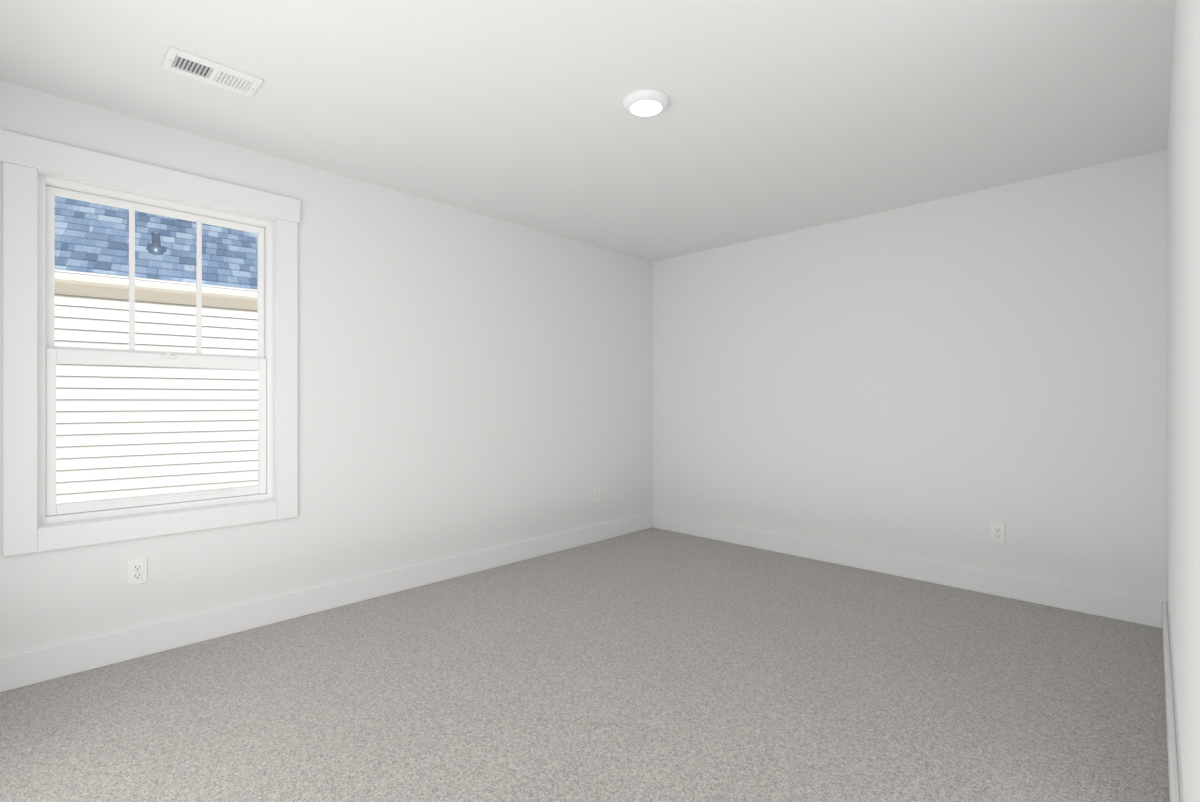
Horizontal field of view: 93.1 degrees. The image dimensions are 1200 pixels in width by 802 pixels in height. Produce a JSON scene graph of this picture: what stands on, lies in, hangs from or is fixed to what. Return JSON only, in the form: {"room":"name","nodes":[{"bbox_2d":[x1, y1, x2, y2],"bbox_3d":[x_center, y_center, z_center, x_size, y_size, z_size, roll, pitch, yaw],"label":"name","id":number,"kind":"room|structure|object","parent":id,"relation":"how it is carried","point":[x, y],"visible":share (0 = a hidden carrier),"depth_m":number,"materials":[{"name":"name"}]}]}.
{"room":"empty bedroom","nodes":[
{"label":"empty bedroom","id":0,"kind":"room"},
{"bbox_2d":[0,80,652,656],"bbox_3d":[-1.127,-0.060,3.718,0.200,2.440,4.820,0,0,44],"label":"wall","id":1,"kind":"structure","parent":0,"point":[468,382],"depth_m":3.47,"materials":[{"name":"white paint"}]},
{"bbox_2d":[127,557,146,585],"bbox_3d":[-2.094,0.772,2.574,0.009,0.115,0.070,0,0,44],"label":"electrical outlet","id":2,"kind":"object","parent":1,"relation":"attached to","point":[136,571],"visible":1,"depth_m":2.57,"materials":[{"name":"white plastic"}]},
{"bbox_2d":[0,129,299,556],"bbox_3d":[-2.055,-0.229,2.711,0.174,1.699,1.113,0,0,44],"label":"window","id":3,"kind":"structure","parent":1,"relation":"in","point":[50,356],"depth_m":2.57,"materials":[{"name":"white plastic"}]},
{"bbox_2d":[0,512,652,692],"bbox_3d":[-1.049,1.090,3.643,0.016,0.140,4.420,0,0,44],"label":"baseboard","id":4,"kind":"structure","parent":1,"relation":"attached to","point":[30,667],"depth_m":2.93,"materials":[{"name":"white paint"}]},
{"bbox_2d":[594,487,599,500],"bbox_3d":[-0.024,0.768,4.702,0.009,0.115,0.070,0,0,44],"label":"electrical outlet","id":5,"kind":"object","parent":1,"relation":"attached to","point":[596,493],"visible":1,"depth_m":4.70,"materials":[{"name":"white plastic"}]},
{"bbox_2d":[0,528,1169,801],"bbox_3d":[0.146,1.220,2.481,3.750,0.120,4.820,0,0,44],"label":"floor","id":6,"kind":"structure","parent":0,"point":[652,664],"depth_m":2.21,"materials":[{"name":"grey carpet"}]},
{"bbox_2d":[0,0,1174,261],"bbox_3d":[0.146,-1.340,2.481,3.750,0.120,4.820,0,0,44],"label":"ceiling","id":7,"kind":"structure","parent":0,"point":[780,116],"depth_m":2.37,"materials":[{"name":"white paint"}]},
{"bbox_2d":[161,46,262,97],"bbox_3d":[-1.506,-1.273,2.215,0.172,0.013,0.300,0,0,44],"label":"ceiling vent","id":8,"kind":"object","parent":7,"relation":"in","point":[184,63],"visible":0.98,"depth_m":2.20,"materials":[{"name":"white metal"}]},
{"bbox_2d":[623,89,669,116],"bbox_3d":[0.197,-1.264,2.433,0.200,0.032,0.200,0,0,44],"label":"recessed light","id":9,"kind":"object","parent":7,"relation":"in","point":[646,103],"visible":1,"depth_m":2.39,"materials":[{"name":"white paint"}]},
{"bbox_2d":[653,150,1166,601],"bbox_3d":[1.756,-0.060,4.137,3.350,2.440,0.200,0,0,44],"label":"wall","id":10,"kind":"structure","parent":0,"point":[949,380],"depth_m":3.59,"materials":[{"name":"white paint"}]},
{"bbox_2d":[653,512,1161,627],"bbox_3d":[1.681,1.090,4.059,3.318,0.140,0.016,0,0,44],"label":"baseboard","id":11,"kind":"structure","parent":10,"relation":"attached to","point":[1129,608],"depth_m":3.58,"materials":[{"name":"white paint"}]},
{"bbox_2d":[991,523,1004,543],"bbox_3d":[2.372,0.788,3.393,0.070,0.115,0.009,0,0,44],"label":"electrical outlet","id":12,"kind":"object","parent":10,"relation":"attached to","point":[997,533],"visible":1,"depth_m":3.39,"materials":[{"name":"white plastic"}]},
{"bbox_2d":[1167,0,1199,801],"bbox_3d":[1.418,-0.060,1.243,0.200,2.440,4.820,0,0,44],"label":"wall","id":13,"kind":"structure","parent":0,"point":[1183,374],"depth_m":1.26,"materials":[{"name":"white paint"}]},
{"bbox_2d":[1162,601,1179,801],"bbox_3d":[1.341,1.090,1.319,0.016,0.140,4.420,0,0,44],"label":"baseboard","id":14,"kind":"structure","parent":13,"relation":"attached to","point":[1174,788],"depth_m":1.86,"materials":[{"name":"white paint"}]},
{"label":"outside","id":15,"kind":"structure","parent":0,"visible":0},
{"bbox_3d":[-17.009,4.210,16.081,39.790,0.100,80.000,0,0,44],"label":"ground","id":16,"kind":"structure","parent":15,"visible":0},
{"bbox_2d":[55,294,257,503],"bbox_3d":[-2.708,1.575,6.823,23.000,5.300,0.218,0,0,-37],"label":"siding","id":17,"kind":"object","parent":16,"relation":"on","point":[107,388],"depth_m":5.49,"materials":[{"name":"white plastic"}]},
{"bbox_2d":[55,269,256,309],"bbox_3d":[-2.555,-1.057,6.618,23.000,0.197,0.332,0,0,-37],"label":"gutter","id":18,"kind":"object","parent":17,"relation":"attached to","point":[177,288],"depth_m":5.36,"materials":[{"name":"white metal"}]},
{"bbox_2d":[55,196,256,288],"bbox_3d":[-4.547,-3.875,9.281,23.000,5.499,7.000,0,0,-37],"label":"roof shingles","id":19,"kind":"object","parent":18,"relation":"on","point":[145,255],"depth_m":5.61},
{"bbox_2d":[146,231,166,254],"bbox_3d":[-4.341,-1.529,5.561,0.136,0.245,0.155,0,0,44],"label":"vent pipe","id":20,"kind":"object","parent":19,"relation":"attached to","point":[155,242],"depth_m":5.53,"materials":[{"name":"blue metal"}]}
]}

